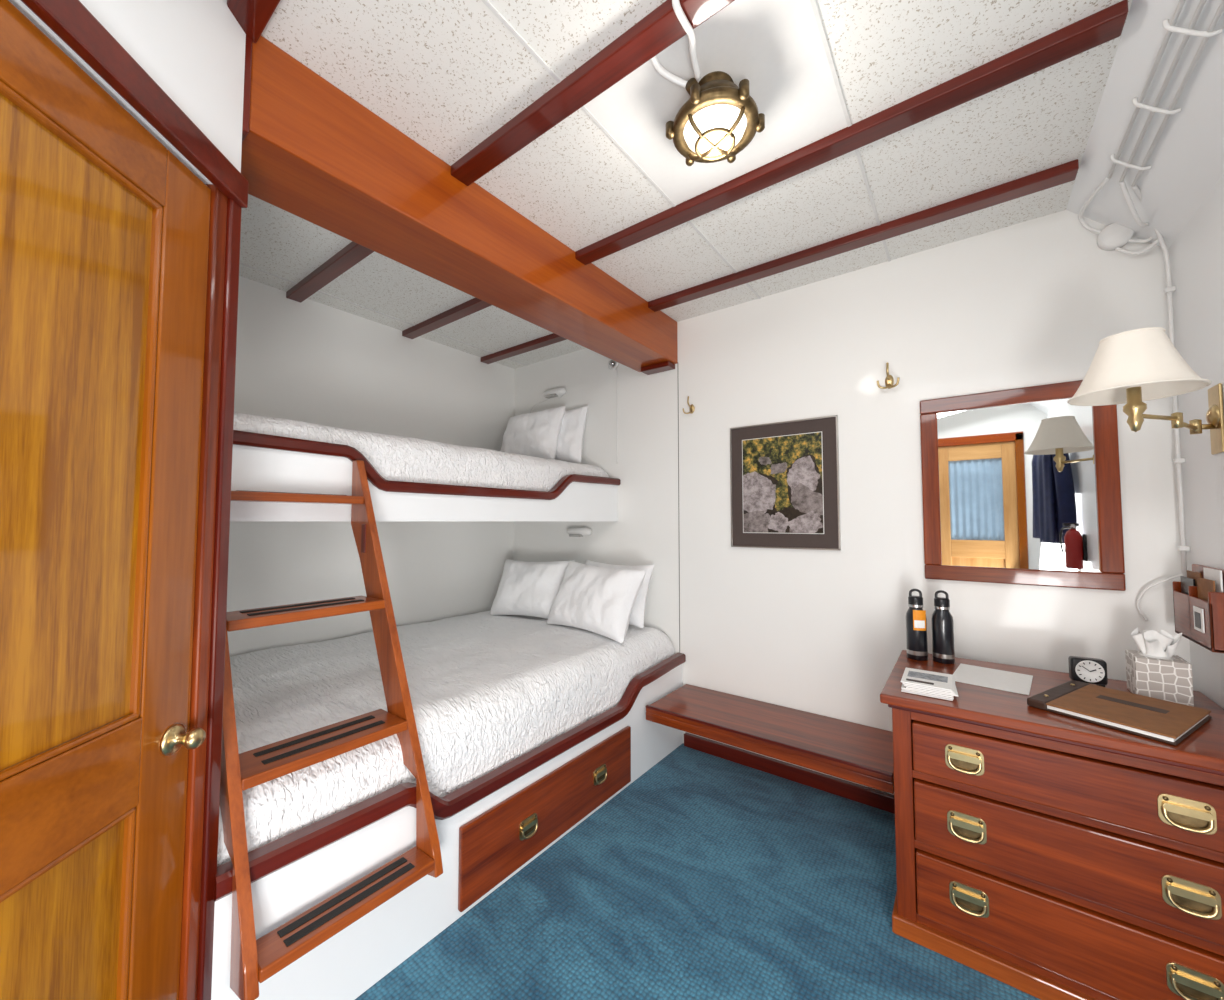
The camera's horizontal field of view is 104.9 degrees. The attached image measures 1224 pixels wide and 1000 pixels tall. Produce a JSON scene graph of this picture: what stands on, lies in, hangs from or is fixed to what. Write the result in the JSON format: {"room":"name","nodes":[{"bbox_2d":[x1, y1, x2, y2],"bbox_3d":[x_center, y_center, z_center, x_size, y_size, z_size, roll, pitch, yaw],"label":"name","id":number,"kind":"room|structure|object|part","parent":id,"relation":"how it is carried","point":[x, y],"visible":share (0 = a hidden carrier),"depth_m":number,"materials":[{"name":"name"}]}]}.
{"room":"ship cabin","nodes":[
{"label":"ship cabin","id":0,"kind":"room"},
{"bbox_2d":[9,0,245,183],"bbox_3d":[-0.871,0.054,0.343,0.100,2.523,1.499,0,-3,-6],"label":"wall","id":1,"kind":"structure","parent":0,"point":[194,50],"depth_m":0.97,"materials":[{"name":"white paint"}]},
{"bbox_2d":[0,0,210,999],"bbox_3d":[-0.858,0.303,0.654,0.099,2.035,0.718,0,-3,-6],"label":"door","id":2,"kind":"structure","parent":1,"relation":"in","point":[104,230],"depth_m":0.80,"materials":[{"name":"orange wood"}]},
{"bbox_2d":[21,0,247,999],"bbox_3d":[-0.892,0.271,0.653,0.120,2.119,0.860,0,-3,-6],"label":"door frame","id":3,"kind":"structure","parent":1,"relation":"attached to","point":[71,21],"depth_m":1.03,"materials":[{"name":"brown wood"}]},
{"bbox_2d":[227,0,279,43],"bbox_3d":[-0.814,-1.158,1.074,3.198,0.035,0.072,-2,-3,37],"label":"trim","id":4,"kind":"structure","parent":1,"relation":"attached to","point":[253,16],"depth_m":1.10,"materials":[{"name":"brown wood"}]},
{"bbox_2d":[227,276,514,656],"bbox_3d":[-1.513,0.167,2.828,0.100,2.523,2.305,-2,-3,37],"label":"wall","id":5,"kind":"structure","parent":0,"point":[309,361],"depth_m":2.76,"materials":[{"name":"white paint"}]},
{"bbox_2d":[286,0,734,302],"bbox_3d":[-0.438,-1.135,1.573,3.198,0.035,0.072,-2,-3,37],"label":"trim","id":6,"kind":"structure","parent":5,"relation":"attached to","point":[658,30],"depth_m":1.32,"materials":[{"name":"brown wood"}]},
{"bbox_2d":[239,0,1132,368],"bbox_3d":[-0.375,-1.197,1.437,3.664,0.084,3.455,-2,-3,37],"label":"ceiling","id":7,"kind":"structure","parent":0,"point":[447,75],"depth_m":1.46,"materials":[{"name":"tile"}]},
{"bbox_2d":[241,36,677,374],"bbox_3d":[-0.360,-0.983,2.096,0.289,0.291,2.170,-2,-3,37],"label":"ceiling beam","id":8,"kind":"structure","parent":7,"relation":"attached to","point":[311,151],"depth_m":1.56,"materials":[{"name":"brown wood"}]},
{"bbox_2d":[608,359,618,463],"bbox_3d":[0.003,-0.600,3.143,0.090,0.725,0.034,-2,-3,37],"label":"pull cord","id":9,"kind":"object","parent":8,"relation":"hanging from","point":[612,365],"visible":0.83,"depth_m":3.14,"materials":[{"name":"white fabric"}]},
{"bbox_2d":[650,0,700,88],"bbox_3d":[0.155,-1.139,1.190,0.139,0.054,0.209,-2,-3,37],"label":"conduit","id":10,"kind":"object","parent":7,"relation":"attached to","point":[680,14],"visible":0.94,"depth_m":1.20,"materials":[{"name":"white plastic"}]},
{"bbox_2d":[666,71,764,165],"bbox_3d":[0.289,-1.074,1.323,0.244,0.180,0.274,-2,-3,37],"label":"light","id":11,"kind":"object","parent":7,"relation":"attached to","point":[720,118],"visible":1,"depth_m":1.28,"materials":[{"name":"gold metal"}]},
{"bbox_2d":[402,0,1127,338],"bbox_3d":[-0.050,-1.112,2.087,3.198,0.035,0.072,-2,-3,37],"label":"trim","id":12,"kind":"structure","parent":7,"relation":"attached to","point":[1103,26],"depth_m":1.43,"materials":[{"name":"brown wood"}]},
{"bbox_2d":[481,159,1078,363],"bbox_3d":[0.317,-1.089,2.574,3.198,0.035,0.072,-2,-3,37],"label":"trim","id":13,"kind":"structure","parent":7,"relation":"attached to","point":[1066,172],"depth_m":1.99,"materials":[{"name":"brown wood"}]},
{"bbox_2d":[1066,0,1223,248],"bbox_3d":[0.902,-1.081,0.469,0.267,0.263,3.255,-2,-3,37],"label":"cove","id":14,"kind":"object","parent":7,"relation":"attached to","point":[1186,161],"visible":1,"depth_m":1.32,"materials":[{"name":"white paint"}]},
{"bbox_2d":[355,743,1039,999],"bbox_3d":[-0.375,1.401,1.319,3.664,0.080,3.455,-2,-3,37],"label":"floor","id":15,"kind":"structure","parent":0,"point":[707,876],"depth_m":1.56,"materials":[{"name":"blue carpet"}]},
{"bbox_2d":[211,430,685,999],"bbox_3d":[-0.818,0.614,2.366,1.537,1.586,2.170,-2,-3,37],"label":"bunk bed","id":16,"kind":"object","parent":15,"relation":"on","point":[290,874],"depth_m":1.58,"materials":[{"name":"white paint"}]},
{"bbox_2d":[220,460,442,999],"bbox_3d":[-0.857,0.469,1.373,0.577,1.262,0.469,-2,-3,37],"label":"ladder","id":17,"kind":"object","parent":16,"relation":"attached to","point":[253,961],"visible":0.91,"depth_m":1.29,"materials":[{"name":"brown wood"}]},
{"bbox_2d":[233,412,609,491],"bbox_3d":[-1.036,-0.098,2.563,0.975,0.358,2.149,-2,-3,37],"label":"mattress","id":18,"kind":"object","parent":16,"relation":"on","point":[395,458],"visible":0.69,"depth_m":2.09,"materials":[{"name":"white fabric"}]},
{"bbox_2d":[500,405,565,458],"bbox_3d":[-0.567,-0.441,3.293,0.537,0.417,0.238,-2,-3,31],"label":"pillow","id":19,"kind":"object","parent":18,"relation":"on","point":[536,434],"visible":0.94,"depth_m":3.19,"materials":[{"name":"fabric"}]},
{"bbox_2d":[554,405,587,462],"bbox_3d":[-0.383,-0.439,3.321,0.500,0.413,0.179,-2,-3,37],"label":"pillow","id":20,"kind":"object","parent":18,"relation":"on","point":[570,440],"visible":0.4,"depth_m":3.19,"materials":[{"name":"fabric"}]},
{"bbox_2d":[217,610,674,865],"bbox_3d":[-0.847,0.911,2.375,1.447,0.368,2.149,-2,-3,37],"label":"mattress","id":21,"kind":"object","parent":16,"relation":"on","point":[486,690],"visible":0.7,"depth_m":1.83,"materials":[{"name":"white fabric"}]},
{"bbox_2d":[490,559,574,618],"bbox_3d":[-0.538,0.588,3.135,0.584,0.385,0.262,-1,-3,26],"label":"pillow","id":22,"kind":"object","parent":21,"relation":"on","point":[525,588],"visible":0.91,"depth_m":3.05,"materials":[{"name":"fabric"}]},
{"bbox_2d":[546,560,646,643],"bbox_3d":[-0.103,0.569,2.733,0.645,0.389,0.295,-2,-3,37],"label":"pillow","id":23,"kind":"object","parent":21,"relation":"on","point":[599,600],"visible":1,"depth_m":2.60,"materials":[{"name":"fabric"}]},
{"bbox_2d":[585,560,654,628],"bbox_3d":[0.003,0.572,2.939,0.565,0.363,0.220,-2,-3,37],"label":"pillow","id":24,"kind":"object","parent":21,"relation":"on","point":[638,612],"visible":0.23,"depth_m":2.78,"materials":[{"name":"fabric"}]},
{"bbox_3d":[-0.198,1.226,1.917,0.040,0.265,0.970,-2,-3,37],"label":"bunk drawer","id":25,"kind":"part","parent":16,"relation":"part of","materials":[{"name":"brown wood"}]},
{"bbox_2d":[880,650,1223,999],"bbox_3d":[1.396,0.997,1.512,0.837,0.745,0.659,-2,-3,37],"label":"dresser","id":26,"kind":"object","parent":15,"relation":"on","point":[1047,855],"visible":1,"depth_m":1.28,"materials":[{"name":"brown wood"}]},
{"bbox_2d":[906,589,927,660],"bbox_3d":[1.237,0.502,1.913,0.073,0.281,0.076,-2,-3,37],"label":"water bottle","id":27,"kind":"object","parent":26,"relation":"on","point":[916,619],"visible":1,"depth_m":1.89,"materials":[{"name":"black metal"}]},
{"bbox_2d":[901,667,957,700],"bbox_3d":[1.053,0.608,1.560,0.157,0.034,0.190,-2,-3,37],"label":"stack","id":28,"kind":"object","parent":26,"relation":"on","point":[914,681],"visible":1,"depth_m":1.52,"materials":[{"name":"paper"}]},
{"bbox_2d":[931,590,954,663],"bbox_3d":[1.314,0.500,1.869,0.073,0.281,0.073,-2,-3,37],"label":"water bottle","id":29,"kind":"object","parent":26,"relation":"on","point":[943,652],"visible":1,"depth_m":1.84,"materials":[{"name":"black metal"}]},
{"bbox_2d":[953,664,1032,694],"bbox_3d":[1.344,0.630,1.665,0.210,0.002,0.260,-3,-4,44],"label":"paper sheet","id":30,"kind":"object","parent":26,"relation":"on","point":[1008,681],"visible":0.86,"depth_m":1.66,"materials":[{"name":"white paper"}]},
{"bbox_2d":[1068,656,1107,686],"bbox_3d":[1.618,0.583,1.599,0.090,0.090,0.044,-1,-3,29],"label":"alarm clock","id":31,"kind":"object","parent":26,"relation":"on","point":[1082,669],"visible":0.86,"depth_m":1.59,"materials":[{"name":"plastic"}]},
{"bbox_2d":[1027,680,1211,745],"bbox_3d":[1.470,0.604,1.372,0.340,0.027,0.295,1,-3,-29],"label":"binder","id":32,"kind":"object","parent":26,"relation":"on","point":[1168,722],"visible":1,"depth_m":1.32,"materials":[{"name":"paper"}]},
{"bbox_2d":[1125,628,1193,706],"bbox_3d":[1.722,0.516,1.485,0.117,0.212,0.116,-2,-3,37],"label":"tissue box","id":33,"kind":"object","parent":26,"relation":"on","point":[1154,671],"visible":0.99,"depth_m":1.46,"materials":[{"name":"grey cardboard"}]},
{"bbox_2d":[513,210,1190,794],"bbox_3d":[0.633,0.162,2.716,3.664,2.523,0.103,-2,-3,37],"label":"wall","id":34,"kind":"structure","parent":0,"point":[1032,302],"depth_m":2.25,"materials":[{"name":"white paint"}]},
{"bbox_2d":[543,387,565,398],"bbox_3d":[-0.413,-0.780,3.430,0.200,0.070,0.090,-2,-3,37],"label":"light","id":35,"kind":"object","parent":34,"relation":"attached to","point":[557,392],"visible":1,"depth_m":3.39,"materials":[{"name":"white plastic"}]},
{"bbox_2d":[567,526,591,536],"bbox_3d":[-0.221,0.218,3.240,0.200,0.070,0.090,-2,-3,37],"label":"light","id":36,"kind":"object","parent":34,"relation":"attached to","point":[572,531],"visible":1,"depth_m":3.20,"materials":[{"name":"white plastic"}]},
{"bbox_2d":[683,396,694,413],"bbox_3d":[0.460,-0.561,2.784,0.080,0.104,0.055,-2,-3,37],"label":"coat hook","id":37,"kind":"object","parent":34,"relation":"attached to","point":[692,408],"visible":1,"depth_m":2.78,"materials":[{"name":"gold metal"}]},
{"bbox_2d":[646,684,893,793],"bbox_3d":[0.741,1.090,2.254,1.096,0.088,0.440,-2,-3,37],"label":"ledge shelf","id":38,"kind":"object","parent":34,"relation":"attached to","point":[861,754],"visible":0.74,"depth_m":2.14,"materials":[{"name":"brown wood"}]},
{"bbox_2d":[730,415,840,549],"bbox_3d":[0.887,-0.078,2.461,0.553,0.660,0.022,-2,-3,37],"label":"framed picture","id":39,"kind":"object","parent":34,"relation":"attached to","point":[785,484],"visible":1,"depth_m":2.44,"materials":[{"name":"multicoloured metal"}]},
{"bbox_2d":[684,732,894,813],"bbox_3d":[0.869,1.376,2.402,1.115,0.070,0.030,-2,-3,37],"label":"baseboard","id":40,"kind":"structure","parent":34,"relation":"attached to","point":[872,797],"depth_m":2.35,"materials":[{"name":"brown wood"}]},
{"bbox_2d":[877,362,899,388],"bbox_3d":[1.272,-0.571,2.166,0.092,0.119,0.063,-2,-3,37],"label":"coat hook","id":41,"kind":"object","parent":34,"relation":"attached to","point":[889,381],"visible":1,"depth_m":2.17,"materials":[{"name":"gold metal"}]},
{"bbox_2d":[920,380,1125,590],"bbox_3d":[1.618,-0.056,1.904,0.605,0.788,0.028,-2,-3,37],"label":"framed mirror","id":42,"kind":"object","parent":34,"relation":"attached to","point":[1021,486],"visible":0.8,"depth_m":1.88,"materials":[{"name":"clear glass"}]},
{"bbox_2d":[1168,174,1223,708],"bbox_3d":[1.048,0.052,0.307,0.100,2.523,3.255,-2,-3,37],"label":"wall","id":43,"kind":"structure","parent":0,"point":[1196,255],"depth_m":1.48,"materials":[{"name":"white paint"}]},
{"bbox_2d":[1067,327,1223,454],"bbox_3d":[1.547,-0.294,1.278,0.537,0.303,0.260,0,-3,-3],"label":"lamp","id":44,"kind":"object","parent":43,"relation":"attached to","point":[1131,367],"visible":1,"depth_m":1.25,"materials":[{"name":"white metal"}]},
{"bbox_2d":[1079,0,1223,620],"bbox_3d":[0.923,-0.393,0.434,0.227,1.528,3.235,-2,-3,37],"label":"conduit","id":45,"kind":"object","parent":43,"relation":"attached to","point":[1114,236],"visible":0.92,"depth_m":1.53,"materials":[{"name":"white plastic"}]},
{"bbox_2d":[1172,564,1223,652],"bbox_3d":[1.809,0.321,1.441,0.060,0.230,0.300,-2,-3,37],"label":"organizer","id":46,"kind":"object","parent":43,"relation":"attached to","point":[1198,599],"visible":1,"depth_m":1.40,"materials":[{"name":"wood"}]}
]}

